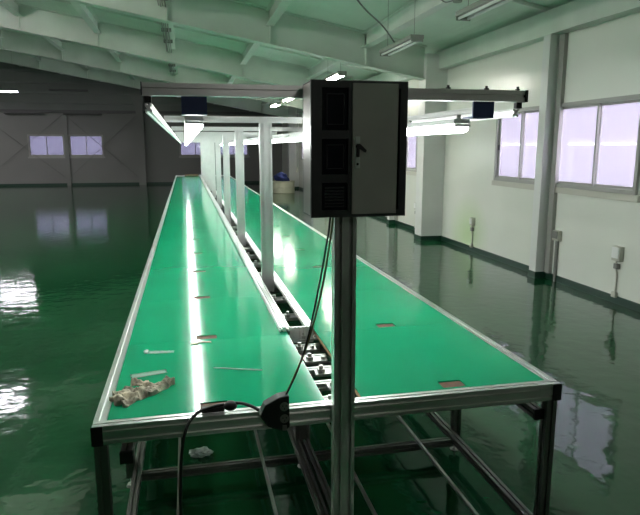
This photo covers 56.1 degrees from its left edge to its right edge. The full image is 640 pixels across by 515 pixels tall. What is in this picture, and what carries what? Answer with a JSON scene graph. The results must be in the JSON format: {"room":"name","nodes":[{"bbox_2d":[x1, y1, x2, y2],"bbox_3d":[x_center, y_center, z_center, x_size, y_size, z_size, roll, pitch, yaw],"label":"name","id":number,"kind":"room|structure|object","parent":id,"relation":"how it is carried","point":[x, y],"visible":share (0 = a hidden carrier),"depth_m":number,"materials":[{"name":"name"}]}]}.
{"room":"factory floor","nodes":[
{"label":"factory floor","id":0,"kind":"room"},
{"bbox_2d":[0,62,281,183],"bbox_3d":[-13.865,-5.978,26.372,24.600,5.648,0.150,-2,11,-12],"label":"wall","id":1,"kind":"structure","parent":0,"point":[163,162],"depth_m":27.21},
{"bbox_2d":[4,112,43,114],"bbox_3d":[-12.923,-6.296,26.218,1.600,0.081,0.170,-2,11,-12],"label":"ceiling light","id":2,"kind":"object","parent":1,"relation":"attached to","point":[4,112],"visible":1,"depth_m":26.17,"materials":[{"name":"grey metal"}]},
{"bbox_2d":[0,68,49,71],"bbox_3d":[-14.509,-8.077,25.701,7.222,0.120,0.119,-2,11,-12],"label":"trim","id":3,"kind":"structure","parent":1,"relation":"attached to","point":[1,69],"depth_m":26.00,"materials":[{"name":"grey metal"}]},
{"bbox_2d":[0,115,61,166],"bbox_3d":[-13.089,-4.890,26.532,3.314,2.767,0.024,-2,11,-12],"label":"trim","id":4,"kind":"structure","parent":1,"relation":"attached to","point":[61,115],"depth_m":26.54,"materials":[{"name":"grey metal"}]},
{"bbox_2d":[27,134,64,157],"bbox_3d":[-12.236,-4.976,26.878,1.600,1.045,0.135,-2,11,-12],"label":"window","id":5,"kind":"structure","parent":1,"relation":"in","point":[28,135],"depth_m":26.83,"materials":[{"name":"grey metal"}]},
{"bbox_2d":[0,79,110,83],"bbox_3d":[-13.288,-7.683,26.048,9.722,0.120,0.119,-2,11,-12],"label":"trim","id":6,"kind":"structure","parent":1,"relation":"attached to","point":[1,80],"depth_m":26.33,"materials":[{"name":"grey metal"}]},
{"bbox_2d":[0,89,128,94],"bbox_3d":[-12.068,-7.289,26.395,12.222,0.120,0.119,-2,11,-12],"label":"trim","id":7,"kind":"structure","parent":1,"relation":"attached to","point":[20,91],"depth_m":26.55,"materials":[{"name":"grey metal"}]},
{"bbox_2d":[62,113,71,185],"bbox_3d":[-11.388,-4.849,27.005,0.170,3.200,0.099,-2,11,-12],"label":"trim","id":8,"kind":"structure","parent":1,"relation":"attached to","point":[64,118],"depth_m":26.97,"materials":[{"name":"grey metal"}]},
{"bbox_2d":[49,89,87,91],"bbox_3d":[-11.068,-7.363,26.440,1.600,0.081,0.170,-2,11,-12],"label":"ceiling light","id":9,"kind":"object","parent":1,"relation":"attached to","point":[77,90],"visible":1,"depth_m":26.38,"materials":[{"name":"grey"}]},
{"bbox_2d":[63,113,101,114],"bbox_3d":[-10.580,-6.389,26.728,1.600,0.081,0.170,-2,11,-12],"label":"ceiling light","id":10,"kind":"object","parent":1,"relation":"attached to","point":[63,113],"visible":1,"depth_m":26.66,"materials":[{"name":"grey"}]},
{"bbox_2d":[68,135,104,157],"bbox_3d":[-10.595,-5.041,27.235,1.560,1.045,0.135,-2,11,-12],"label":"window","id":11,"kind":"structure","parent":1,"relation":"in","point":[69,139],"depth_m":27.20,"materials":[{"name":"grey metal"}]},
{"bbox_2d":[72,119,131,175],"bbox_3d":[-9.867,-5.018,27.234,3.015,2.766,0.024,-2,11,-12],"label":"trim","id":12,"kind":"structure","parent":1,"relation":"attached to","point":[131,119],"depth_m":27.23,"materials":[{"name":"grey metal"}]},
{"bbox_2d":[0,100,222,105],"bbox_3d":[-10.902,-6.913,26.726,14.611,0.120,0.119,-2,11,-12],"label":"trim","id":13,"kind":"structure","parent":1,"relation":"attached to","point":[1,101],"depth_m":26.78,"materials":[{"name":"grey metal"}]},
{"bbox_2d":[0,181,259,185],"bbox_3d":[-13.857,-3.234,26.790,24.580,0.100,0.014,-2,11,-12],"label":"baseboard","id":14,"kind":"structure","parent":1,"relation":"attached to","point":[130,183],"depth_m":27.51,"materials":[{"name":"green paint"}]},
{"bbox_2d":[0,109,268,114],"bbox_3d":[-13.114,-6.431,26.317,23.080,0.120,0.119,-2,11,-12],"label":"trim","id":15,"kind":"structure","parent":1,"relation":"attached to","point":[1,110],"depth_m":27.03,"materials":[{"name":"grey metal"}]},
{"bbox_2d":[125,86,146,184],"bbox_3d":[-8.443,-5.625,27.357,0.820,4.600,0.175,-2,11,-12],"label":"trim","id":16,"kind":"structure","parent":1,"relation":"attached to","point":[134,93],"depth_m":27.31,"materials":[{"name":"grey metal"}]},
{"bbox_2d":[179,142,200,157],"bbox_3d":[-5.870,-5.230,28.264,1.560,1.045,0.135,-2,11,-12],"label":"window","id":17,"kind":"structure","parent":1,"relation":"in","point":[195,155],"depth_m":28.22,"materials":[{"name":"grey metal"}]},
{"bbox_2d":[221,138,249,157],"bbox_3d":[-4.151,-5.298,28.637,1.560,1.045,0.135,-2,11,-12],"label":"window","id":18,"kind":"structure","parent":1,"relation":"in","point":[233,154],"depth_m":28.73,"materials":[{"name":"grey metal"}]},
{"bbox_2d":[0,0,573,84],"bbox_3d":[-9.387,-4.023,6.157,25.200,2.442,41.900,-2,11,-12],"label":"ceiling","id":19,"kind":"structure","parent":0,"point":[441,31],"depth_m":9.57,"materials":[{"name":"white paint"}]},
{"bbox_2d":[0,56,18,92],"bbox_3d":[-11.088,-6.614,20.554,1.250,1.830,0.170,-2,11,-12],"label":"ceiling light","id":20,"kind":"object","parent":19,"relation":"hanging from","point":[1,90],"visible":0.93,"depth_m":20.71,"materials":[{"name":"plastic"}]},
{"bbox_2d":[0,0,21,16],"bbox_3d":[-6.191,-5.071,11.042,0.140,0.247,4.806,-2,11,-12],"label":"trim","id":21,"kind":"structure","parent":19,"relation":"attached to","point":[10,5],"depth_m":12.80,"materials":[{"name":"paint"}]},
{"bbox_2d":[42,36,63,49],"bbox_3d":[-7.237,-5.923,15.690,0.140,0.247,4.826,-2,11,-12],"label":"trim","id":22,"kind":"structure","parent":19,"relation":"attached to","point":[55,42],"depth_m":17.15,"materials":[{"name":"paint"}]},
{"bbox_2d":[70,2,100,33],"bbox_3d":[-4.580,-4.843,11.446,0.140,0.247,4.806,-2,11,-12],"label":"trim","id":23,"kind":"structure","parent":19,"relation":"attached to","point":[87,14],"depth_m":12.43,"materials":[{"name":"paint"}]},
{"bbox_2d":[108,50,121,61],"bbox_3d":[-5.626,-5.695,16.095,0.140,0.247,4.826,-2,11,-12],"label":"trim","id":24,"kind":"structure","parent":19,"relation":"attached to","point":[114,54],"depth_m":17.46,"materials":[{"name":"paint"}]},
{"bbox_2d":[0,49,287,116],"bbox_3d":[-13.007,-6.609,21.841,24.000,2.761,0.220,-2,11,-12],"label":"trim","id":25,"kind":"structure","parent":19,"relation":"attached to","point":[21,59],"depth_m":22.86,"materials":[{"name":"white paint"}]},
{"bbox_2d":[0,29,302,109],"bbox_3d":[-11.959,-5.755,17.183,24.000,2.761,0.220,-2,11,-12],"label":"trim","id":26,"kind":"structure","parent":19,"relation":"attached to","point":[15,41],"depth_m":18.41,"materials":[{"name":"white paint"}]},
{"bbox_2d":[157,0,175,75],"bbox_3d":[-1.987,-3.598,7.223,0.190,0.086,39.000,-2,11,-12],"label":"trim","id":27,"kind":"structure","parent":19,"relation":"attached to","point":[164,29],"depth_m":12.28,"materials":[{"name":"grey metal"}]},
{"bbox_2d":[166,23,174,49],"bbox_3d":[-2.969,-4.615,11.851,0.140,0.247,4.806,-2,11,-12],"label":"trim","id":28,"kind":"structure","parent":19,"relation":"attached to","point":[172,34],"depth_m":12.52,"materials":[{"name":"paint"}]},
{"bbox_2d":[0,4,352,85],"bbox_3d":[-10.911,-4.902,12.526,24.000,2.761,0.220,-2,11,-12],"label":"ceiling beam","id":29,"kind":"structure","parent":19,"relation":"attached to","point":[34,20],"depth_m":14.07,"materials":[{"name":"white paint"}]},
{"bbox_2d":[226,75,235,83],"bbox_3d":[-2.404,-5.239,16.903,0.140,0.247,4.826,-2,11,-12],"label":"trim","id":30,"kind":"structure","parent":19,"relation":"attached to","point":[231,79],"depth_m":18.32,"materials":[{"name":"paint"}]},
{"bbox_2d":[53,0,426,79],"bbox_3d":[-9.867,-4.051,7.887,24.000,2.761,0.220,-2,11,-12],"label":"trim","id":31,"kind":"structure","parent":19,"relation":"attached to","point":[236,19],"depth_m":9.98,"materials":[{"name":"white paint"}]},
{"bbox_2d":[240,42,259,64],"bbox_3d":[-1.358,-4.387,12.255,0.140,0.247,4.806,-2,11,-12],"label":"trim","id":32,"kind":"structure","parent":19,"relation":"attached to","point":[248,50],"depth_m":13.16,"materials":[{"name":"paint"}]},
{"bbox_2d":[265,0,292,25],"bbox_3d":[0.225,-3.098,5.220,0.140,0.247,9.796,-2,11,-12],"label":"trim","id":33,"kind":"structure","parent":19,"relation":"attached to","point":[277,8],"depth_m":9.20,"materials":[{"name":"paint"}]},
{"bbox_2d":[307,58,339,78],"bbox_3d":[0.253,-4.160,12.659,0.140,0.247,4.806,-2,11,-12],"label":"trim","id":34,"kind":"structure","parent":19,"relation":"attached to","point":[319,67],"depth_m":13.62,"materials":[{"name":"paint"}]},
{"bbox_2d":[322,62,346,79],"bbox_3d":[0.262,-3.711,11.197,0.170,0.754,1.220,-2,11,-12],"label":"ceiling light","id":35,"kind":"object","parent":19,"relation":"hanging from","point":[338,74],"visible":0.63,"depth_m":10.88,"materials":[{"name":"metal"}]},
{"bbox_2d":[357,0,423,56],"bbox_3d":[0.575,-3.143,7.623,1.122,0.926,1.220,-2,11,-12],"label":"ceiling light","id":36,"kind":"object","parent":19,"relation":"hanging from","point":[412,39],"visible":1,"depth_m":7.64,"materials":[{"name":"metal"}]},
{"bbox_2d":[361,0,452,47],"bbox_3d":[1.836,-2.870,5.624,0.140,0.247,9.796,-2,11,-12],"label":"trim","id":37,"kind":"structure","parent":19,"relation":"attached to","point":[402,18],"depth_m":8.53,"materials":[{"name":"paint"}]},
{"bbox_2d":[455,0,512,20],"bbox_3d":[1.569,-2.646,5.387,0.170,0.754,1.220,-2,11,-12],"label":"ceiling light","id":38,"kind":"object","parent":19,"relation":"hanging from","point":[479,7],"visible":1,"depth_m":5.66,"materials":[{"name":"metal"}]},
{"bbox_2d":[510,0,551,11],"bbox_3d":[-3.239,-3.929,5.924,12.500,2.296,0.050,-2,11,-12],"label":"trim","id":39,"kind":"structure","parent":19,"relation":"attached to","point":[518,2],"depth_m":7.37,"materials":[{"name":"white paint"}]},
{"bbox_2d":[0,183,639,514],"bbox_3d":[-9.387,0.523,6.991,25.000,0.150,41.700,-2,11,-12],"label":"floor","id":40,"kind":"structure","parent":0,"point":[73,259],"depth_m":4.32,"materials":[{"name":"green paint"}]},
{"bbox_2d":[189,446,212,457],"bbox_3d":[-0.667,1.092,3.363,0.124,0.060,0.086,-8,13,-38],"label":"wrapper","id":41,"kind":"object","parent":40,"relation":"on","point":[204,451],"visible":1,"depth_m":3.34,"materials":[{"name":"white plastic"}]},
{"bbox_2d":[273,180,294,192],"bbox_3d":[-1.392,-2.703,22.932,0.862,0.446,0.862,-2,11,-12],"label":"drum","id":42,"kind":"object","parent":40,"relation":"on","point":[278,186],"visible":0.85,"depth_m":22.58,"materials":[{"name":"beige plastic"}]},
{"bbox_2d":[274,172,289,180],"bbox_3d":[-1.465,-3.094,22.863,0.605,0.350,0.489,-2,11,-12],"label":"cloth bag","id":43,"kind":"object","parent":42,"relation":"on","point":[280,176],"visible":0.98,"depth_m":22.71,"materials":[{"name":"blue fabric"}]},
{"bbox_2d":[90,82,561,514],"bbox_3d":[-1.992,-1.360,11.522,1.832,1.920,19.520,-2,11,-12],"label":"bench","id":44,"kind":"object","parent":40,"relation":"on","point":[341,408],"visible":0.59,"depth_m":2.51,"materials":[{"name":"metal"}]},
{"bbox_2d":[175,180,201,181],"bbox_3d":[-3.744,-2.179,17.215,0.791,0.022,0.842,-2,11,-12],"label":"board","id":45,"kind":"object","parent":44,"relation":"on","point":[180,180],"visible":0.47,"depth_m":17.05,"materials":[{"name":"green plastic"}]},
{"bbox_2d":[174,184,203,185],"bbox_3d":[-3.379,-1.882,15.593,0.791,0.022,0.842,-2,11,-12],"label":"board","id":46,"kind":"object","parent":44,"relation":"on","point":[174,184],"visible":0.82,"depth_m":15.66,"materials":[{"name":"green plastic"}]},
{"bbox_2d":[175,182,202,183],"bbox_3d":[-3.561,-2.030,16.404,0.791,0.022,0.842,-2,11,-12],"label":"board","id":47,"kind":"object","parent":44,"relation":"on","point":[175,182],"visible":0.79,"depth_m":16.33,"materials":[{"name":"green plastic"}]},
{"bbox_2d":[174,185,204,187],"bbox_3d":[-3.196,-1.733,14.782,0.791,0.022,0.842,-2,11,-12],"label":"board","id":48,"kind":"object","parent":44,"relation":"on","point":[203,186],"visible":0.64,"depth_m":14.86,"materials":[{"name":"green plastic"}]},
{"bbox_2d":[172,190,207,192],"bbox_3d":[-2.831,-1.436,13.160,0.791,0.022,0.842,-2,11,-12],"label":"board","id":49,"kind":"object","parent":44,"relation":"on","point":[173,191],"visible":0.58,"depth_m":13.17,"materials":[{"name":"green plastic"}]},
{"bbox_2d":[173,188,206,189],"bbox_3d":[-3.014,-1.584,13.971,0.791,0.022,0.842,-2,11,-12],"label":"board","id":50,"kind":"object","parent":44,"relation":"on","point":[173,188],"visible":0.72,"depth_m":13.80,"materials":[{"name":"green rubber"}]},
{"bbox_2d":[170,196,210,199],"bbox_3d":[-2.466,-1.138,11.538,0.791,0.022,0.842,-2,11,-12],"label":"board","id":51,"kind":"object","parent":44,"relation":"on","point":[172,197],"visible":0.82,"depth_m":11.59,"materials":[{"name":"green plastic"}]},
{"bbox_2d":[171,193,209,195],"bbox_3d":[-2.649,-1.287,12.349,0.791,0.022,0.842,-2,11,-12],"label":"board","id":52,"kind":"object","parent":44,"relation":"on","point":[173,194],"visible":0.66,"depth_m":12.33,"materials":[{"name":"green plastic"}]},
{"bbox_2d":[184,127,196,138],"bbox_3d":[-0.708,-0.697,3.290,0.068,0.072,1.167,-2,11,-12],"label":"ceiling light","id":53,"kind":"object","parent":44,"relation":"attached to","point":[187,135],"visible":0.34,"depth_m":3.13,"materials":[{"name":"white plastic"}]},
{"bbox_2d":[169,199,212,203],"bbox_3d":[-2.284,-0.990,10.727,0.791,0.022,0.842,-2,11,-12],"label":"board","id":54,"kind":"object","parent":44,"relation":"on","point":[197,201],"visible":0.79,"depth_m":10.73,"materials":[{"name":"green plastic"}]},
{"bbox_2d":[168,203,215,208],"bbox_3d":[-2.101,-0.841,9.916,0.791,0.022,0.842,-2,11,-12],"label":"board","id":55,"kind":"object","parent":44,"relation":"on","point":[202,205],"visible":0.84,"depth_m":9.82,"materials":[{"name":"green plastic"}]},
{"bbox_2d":[166,208,218,214],"bbox_3d":[-1.919,-0.692,9.105,0.791,0.022,0.842,-2,11,-12],"label":"board","id":56,"kind":"object","parent":44,"relation":"on","point":[192,210],"visible":0.78,"depth_m":9.05,"materials":[{"name":"green plastic"}]},
{"bbox_2d":[164,214,221,221],"bbox_3d":[-1.736,-0.543,8.293,0.791,0.022,0.842,-2,11,-12],"label":"board","id":57,"kind":"object","parent":44,"relation":"on","point":[180,217],"visible":0.82,"depth_m":8.28,"materials":[{"name":"green plastic"}]},
{"bbox_2d":[162,220,225,229],"bbox_3d":[-1.554,-0.395,7.482,0.791,0.022,0.842,-2,11,-12],"label":"board","id":58,"kind":"object","parent":44,"relation":"on","point":[216,224],"visible":0.82,"depth_m":7.43,"materials":[{"name":"green plastic"}]},
{"bbox_2d":[184,116,203,134],"bbox_3d":[-0.508,-0.534,2.401,0.068,0.072,0.637,-2,11,-12],"label":"ceiling light","id":59,"kind":"object","parent":44,"relation":"attached to","point":[193,125],"visible":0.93,"depth_m":2.11,"materials":[{"name":"white plastic"}]},
{"bbox_2d":[158,229,231,240],"bbox_3d":[-1.371,-0.246,6.671,0.791,0.022,0.842,-2,11,-12],"label":"board","id":60,"kind":"object","parent":44,"relation":"on","point":[195,234],"visible":0.84,"depth_m":6.66,"materials":[{"name":"green rubber"}]},
{"bbox_2d":[154,239,237,254],"bbox_3d":[-1.189,-0.097,5.860,0.791,0.022,0.842,-2,11,-12],"label":"board","id":61,"kind":"object","parent":44,"relation":"on","point":[216,245],"visible":0.79,"depth_m":5.79,"materials":[{"name":"green plastic"}]},
{"bbox_2d":[149,252,246,274],"bbox_3d":[-1.006,0.051,5.049,0.791,0.022,0.842,-2,11,-12],"label":"board","id":62,"kind":"object","parent":44,"relation":"on","point":[209,262],"visible":0.83,"depth_m":5.00,"materials":[{"name":"green plastic"}]},
{"bbox_2d":[141,270,260,301],"bbox_3d":[-0.824,0.200,4.238,0.791,0.022,0.842,-2,11,-12],"label":"board","id":63,"kind":"object","parent":44,"relation":"on","point":[224,284],"visible":0.84,"depth_m":4.17,"materials":[{"name":"green plastic"}]},
{"bbox_2d":[129,296,287,344],"bbox_3d":[-0.641,0.349,3.427,0.791,0.022,0.842,-2,11,-12],"label":"board","id":64,"kind":"object","parent":44,"relation":"on","point":[232,317],"visible":0.88,"depth_m":3.35,"materials":[{"name":"green plastic"}]},
{"bbox_2d":[107,334,323,419],"bbox_3d":[-0.459,0.497,2.616,0.791,0.022,0.842,-2,11,-12],"label":"board","id":65,"kind":"object","parent":44,"relation":"on","point":[198,384],"visible":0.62,"depth_m":2.55,"materials":[{"name":"green plastic"}]},
{"bbox_2d":[109,375,174,407],"bbox_3d":[-0.719,0.512,2.368,0.161,0.038,0.275,6,12,28],"label":"glove","id":66,"kind":"object","parent":65,"relation":"on","point":[128,395],"visible":1,"depth_m":2.33,"materials":[{"name":"beige fabric"}]},
{"bbox_2d":[130,369,166,378],"bbox_3d":[-0.723,0.494,2.539,0.150,0.009,0.050,-5,12,-26],"label":"plastic sleeve","id":67,"kind":"object","parent":65,"relation":"on","point":[143,374],"visible":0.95,"depth_m":2.55,"materials":[{"name":"white plastic"}]},
{"bbox_2d":[143,349,173,353],"bbox_3d":[-0.758,0.440,2.818,0.141,0.015,0.043,-1,10,-4],"label":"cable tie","id":68,"kind":"object","parent":65,"relation":"on","point":[146,351],"visible":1,"depth_m":2.82,"materials":[{"name":"white plastic"}]},
{"bbox_2d":[214,367,261,369],"bbox_3d":[-0.358,0.484,2.610,0.214,0.005,0.006,1,10,7],"label":"cable tie","id":69,"kind":"object","parent":65,"relation":"on","point":[214,367],"visible":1,"depth_m":2.61,"materials":[{"name":"white plastic"}]},
{"bbox_2d":[179,400,259,514],"bbox_3d":[-0.474,0.942,2.102,0.549,0.799,0.172,-9,14,-41],"label":"power cord","id":70,"kind":"object","parent":44,"relation":"hanging from","point":[230,405],"visible":1,"depth_m":2.15,"materials":[{"name":"black plastic"}]},
{"bbox_2d":[222,192,257,195],"bbox_3d":[-1.734,-1.323,12.548,0.788,0.022,0.842,-2,11,-12],"label":"board","id":71,"kind":"object","parent":44,"relation":"on","point":[231,193],"visible":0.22,"depth_m":12.60,"materials":[{"name":"green plastic"}]},
{"bbox_2d":[222,195,259,198],"bbox_3d":[-1.551,-1.175,11.737,0.788,0.022,0.842,-2,11,-12],"label":"board","id":72,"kind":"object","parent":44,"relation":"on","point":[232,196],"visible":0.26,"depth_m":11.83,"materials":[{"name":"green plastic"}]},
{"bbox_2d":[223,198,259,202],"bbox_3d":[-1.369,-1.026,10.926,0.788,0.022,0.842,-2,11,-12],"label":"board","id":73,"kind":"object","parent":44,"relation":"on","point":[251,200],"visible":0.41,"depth_m":10.93,"materials":[{"name":"green rubber"}]},
{"bbox_2d":[231,202,275,207],"bbox_3d":[-1.186,-0.877,10.115,0.788,0.022,0.842,-2,11,-12],"label":"board","id":74,"kind":"object","parent":44,"relation":"on","point":[253,204],"visible":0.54,"depth_m":9.99,"materials":[{"name":"green plastic"}]},
{"bbox_2d":[231,207,283,212],"bbox_3d":[-1.004,-0.729,9.304,0.788,0.022,0.842,-2,11,-12],"label":"board","id":75,"kind":"object","parent":44,"relation":"on","point":[247,209],"visible":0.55,"depth_m":9.20,"materials":[{"name":"green plastic"}]},
{"bbox_2d":[233,212,292,219],"bbox_3d":[-0.821,-0.580,8.493,0.788,0.022,0.842,-2,11,-12],"label":"board","id":76,"kind":"object","parent":44,"relation":"on","point":[276,215],"visible":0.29,"depth_m":8.40,"materials":[{"name":"green plastic"}]},
{"bbox_2d":[259,391,289,430],"bbox_3d":[-0.165,0.561,2.172,0.107,0.136,0.054,-2,11,-12],"label":"socket","id":77,"kind":"object","parent":44,"relation":"hanging from","point":[274,411],"visible":0.98,"depth_m":2.15,"materials":[{"name":"black plastic"}]},
{"bbox_2d":[280,414,288,422],"bbox_3d":[-0.128,0.581,2.162,0.033,0.033,0.004,-2,11,-12],"label":"outlet","id":78,"kind":"object","parent":77,"relation":"attached to","point":[284,418],"depth_m":2.16,"materials":[{"name":"black plastic"}]},
{"bbox_2d":[280,402,288,410],"bbox_3d":[-0.128,0.535,2.153,0.033,0.033,0.004,-2,11,-12],"label":"outlet","id":79,"kind":"object","parent":77,"relation":"attached to","point":[284,406],"depth_m":2.15,"materials":[{"name":"black plastic"}]},
{"bbox_2d":[245,218,305,227],"bbox_3d":[-0.639,-0.431,7.682,0.788,0.022,0.842,-2,11,-12],"label":"board","id":80,"kind":"object","parent":44,"relation":"on","point":[255,223],"visible":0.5,"depth_m":7.62,"materials":[{"name":"green plastic"}]},
{"bbox_2d":[272,135,286,142],"bbox_3d":[-0.479,-1.371,6.966,0.068,0.072,1.167,-2,11,-12],"label":"ceiling light","id":81,"kind":"object","parent":44,"relation":"attached to","point":[279,139],"visible":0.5,"depth_m":6.79,"materials":[{"name":"white plastic"}]},
{"bbox_2d":[245,226,320,237],"bbox_3d":[-0.456,-0.283,6.871,0.788,0.022,0.842,-2,11,-12],"label":"board","id":82,"kind":"object","parent":44,"relation":"on","point":[301,231],"visible":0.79,"depth_m":6.82,"materials":[{"name":"green plastic"}]},
{"bbox_2d":[251,236,331,251],"bbox_3d":[-0.274,-0.134,6.060,0.788,0.022,0.842,-2,11,-12],"label":"board","id":83,"kind":"object","parent":44,"relation":"on","point":[309,242],"visible":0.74,"depth_m":6.04,"materials":[{"name":"green plastic"}]},
{"bbox_2d":[284,135,302,141],"bbox_3d":[-0.220,-1.159,5.814,0.068,0.072,1.167,-2,11,-12],"label":"ceiling light","id":84,"kind":"object","parent":44,"relation":"attached to","point":[298,138],"visible":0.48,"depth_m":5.82,"materials":[{"name":"white plastic"}]},
{"bbox_2d":[274,249,365,268],"bbox_3d":[-0.091,0.015,5.249,0.788,0.022,0.842,-2,11,-12],"label":"board","id":85,"kind":"object","parent":44,"relation":"on","point":[289,259],"visible":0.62,"depth_m":5.17,"materials":[{"name":"green plastic"}]},
{"bbox_2d":[274,265,400,293],"bbox_3d":[0.091,0.163,4.438,0.788,0.022,0.842,-2,11,-12],"label":"board","id":86,"kind":"object","parent":44,"relation":"on","point":[296,280],"visible":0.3,"depth_m":4.36,"materials":[{"name":"green rubber"}]},
{"bbox_2d":[303,79,407,217],"bbox_3d":[0.114,-0.353,1.971,0.317,0.428,0.167,-2,11,-12],"label":"electrical cabinet","id":87,"kind":"object","parent":44,"relation":"attached to","point":[355,131],"visible":1,"depth_m":1.91,"materials":[{"name":"grey metal"}]},
{"bbox_2d":[285,217,333,393],"bbox_3d":[-0.037,0.174,2.086,0.184,0.664,0.028,4,11,20],"label":"cord","id":88,"kind":"object","parent":87,"relation":"hanging from","point":[330,223],"visible":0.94,"depth_m":2.07,"materials":[{"name":"black plastic"}]},
{"bbox_2d":[325,187,343,207],"bbox_3d":[0.047,-0.194,1.933,0.064,0.065,0.003,-2,11,-12],"label":"vent grille","id":89,"kind":"object","parent":87,"relation":"attached to","point":[334,196],"depth_m":1.93,"materials":[{"name":"black metal"}]},
{"bbox_2d":[292,288,454,334],"bbox_3d":[0.274,0.312,3.627,0.788,0.022,0.842,-2,11,-12],"label":"board","id":90,"kind":"object","parent":44,"relation":"on","point":[384,308],"visible":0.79,"depth_m":3.56,"materials":[{"name":"green plastic"}]},
{"bbox_2d":[316,323,543,396],"bbox_3d":[0.456,0.461,2.816,0.788,0.022,0.842,-2,11,-12],"label":"board","id":91,"kind":"object","parent":44,"relation":"on","point":[406,359],"visible":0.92,"depth_m":2.71,"materials":[{"name":"green rubber"}]},
{"bbox_2d":[407,115,469,135],"bbox_3d":[0.491,-0.580,2.654,0.068,0.072,0.637,-2,11,-12],"label":"batten","id":92,"kind":"object","parent":44,"relation":"attached to","point":[457,125],"visible":0.8,"depth_m":2.50,"materials":[{"name":"white plastic"}]},
{"bbox_2d":[282,11,639,303],"bbox_3d":[2.695,-1.705,9.301,0.150,3.400,41.300,-2,11,-12],"label":"wall","id":93,"kind":"structure","parent":0,"point":[603,59],"depth_m":7.96,"materials":[{"name":"white paint"}]},
{"bbox_2d":[288,107,298,186],"bbox_3d":[-1.110,-4.576,24.933,0.408,3.230,0.320,-2,11,-12],"label":"trim","id":94,"kind":"structure","parent":93,"relation":"attached to","point":[293,147],"depth_m":24.85,"materials":[{"name":"paint"}]},
{"bbox_2d":[406,135,417,175],"bbox_3d":[1.714,-2.457,13.472,0.135,1.105,2.880,-2,11,-12],"label":"window","id":95,"kind":"structure","parent":93,"relation":"in","point":[411,158],"depth_m":12.60,"materials":[{"name":"clear glass"}]},
{"bbox_2d":[414,234,440,240],"bbox_3d":[2.025,-0.385,11.277,0.418,0.090,0.340,-2,11,-12],"label":"trim","id":96,"kind":"structure","parent":93,"relation":"attached to","point":[420,238],"depth_m":11.12,"materials":[{"name":"green paint"}]},
{"bbox_2d":[415,53,447,235],"bbox_3d":[2.030,-2.018,10.979,0.408,3.230,0.320,-2,11,-12],"label":"pillar","id":97,"kind":"structure","parent":93,"relation":"attached to","point":[430,148],"depth_m":10.90,"materials":[{"name":"paint"}]},
{"bbox_2d":[278,0,639,116],"bbox_3d":[2.539,-3.189,8.993,0.169,0.290,41.300,-2,11,-12],"label":"beam","id":98,"kind":"structure","parent":93,"relation":"attached to","point":[575,15],"depth_m":7.72,"materials":[{"name":"metal"}]},
{"bbox_2d":[299,187,639,311],"bbox_3d":[2.614,-0.072,9.582,0.014,0.085,41.300,-2,11,-12],"label":"baseboard","id":99,"kind":"structure","parent":93,"relation":"attached to","point":[623,302],"depth_m":7.80,"materials":[{"name":"green paint"}]},
{"bbox_2d":[469,217,474,247],"bbox_3d":[2.503,-0.411,9.911,0.065,0.495,0.090,-2,11,-12],"label":"wall outlet","id":100,"kind":"object","parent":93,"relation":"attached to","point":[471,220],"visible":1,"depth_m":9.88,"materials":[{"name":"beige plastic"}]},
{"bbox_2d":[492,106,538,189],"bbox_3d":[2.843,-1.537,8.454,0.135,1.105,1.370,-2,11,-12],"label":"window","id":101,"kind":"structure","parent":93,"relation":"in","point":[516,137],"depth_m":8.53,"materials":[{"name":"glass"}]},
{"bbox_2d":[527,269,544,278],"bbox_3d":[2.890,0.216,8.000,0.168,0.090,0.170,-2,11,-12],"label":"trim","id":102,"kind":"structure","parent":93,"relation":"attached to","point":[532,274],"depth_m":7.92,"materials":[{"name":"green paint"}]},
{"bbox_2d":[529,34,559,271],"bbox_3d":[2.895,-1.294,7.724,0.158,2.979,0.150,-2,11,-12],"label":"trim","id":103,"kind":"structure","parent":93,"relation":"attached to","point":[551,43],"depth_m":7.66,"materials":[{"name":"paint"}]},
{"bbox_2d":[544,33,568,272],"bbox_3d":[2.982,-1.264,7.588,0.048,2.970,0.100,-2,11,-12],"label":"trim","id":104,"kind":"structure","parent":93,"relation":"attached to","point":[563,48],"depth_m":7.55,"materials":[{"name":"grey metal"}]},
{"bbox_2d":[552,230,561,281],"bbox_3d":[3.006,-0.017,7.671,0.065,0.664,0.130,-2,11,-12],"label":"wall outlet","id":105,"kind":"object","parent":93,"relation":"attached to","point":[556,234],"visible":1,"depth_m":7.65,"materials":[{"name":"beige plastic"}]},
{"bbox_2d":[552,231,557,238],"bbox_3d":[2.980,-0.289,7.615,0.010,0.092,0.106,-2,11,-12],"label":"socket","id":106,"kind":"object","parent":105,"relation":"attached to","point":[554,233],"depth_m":7.60,"materials":[{"name":"grey plastic"}]},
{"bbox_2d":[549,94,639,202],"bbox_3d":[3.190,-1.255,6.912,0.135,1.105,1.580,-2,11,-12],"label":"window","id":107,"kind":"structure","parent":93,"relation":"in","point":[600,149],"depth_m":6.83,"materials":[{"name":"clear glass"}]},
{"bbox_2d":[611,245,624,297],"bbox_3d":[3.249,0.159,6.591,0.065,0.570,0.130,-2,11,-12],"label":"wall outlet","id":108,"kind":"object","parent":93,"relation":"attached to","point":[617,255],"visible":1,"depth_m":6.55,"materials":[{"name":"beige plastic"}]},
{"bbox_2d":[611,246,618,258],"bbox_3d":[3.222,-0.052,6.546,0.010,0.122,0.106,-2,11,-12],"label":"socket","id":109,"kind":"object","parent":108,"relation":"attached to","point":[615,249],"depth_m":6.54,"materials":[{"name":"white plastic"}]},
{"label":"outside","id":110,"kind":"structure","parent":0,"visible":0},
{"bbox_3d":[28.418,-1.986,21.649,55.150,0.100,90.000,-2,11,-12],"label":"ground","id":111,"kind":"structure","parent":110,"visible":0},
{"bbox_2d":[30,136,246,154],"bbox_3d":[-10.373,-6.883,32.276,22.000,5.700,0.300,-2,11,-12],"label":"windows","id":112,"kind":"structure","parent":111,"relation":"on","point":[54,143],"depth_m":31.75,"materials":[{"name":"grey"}]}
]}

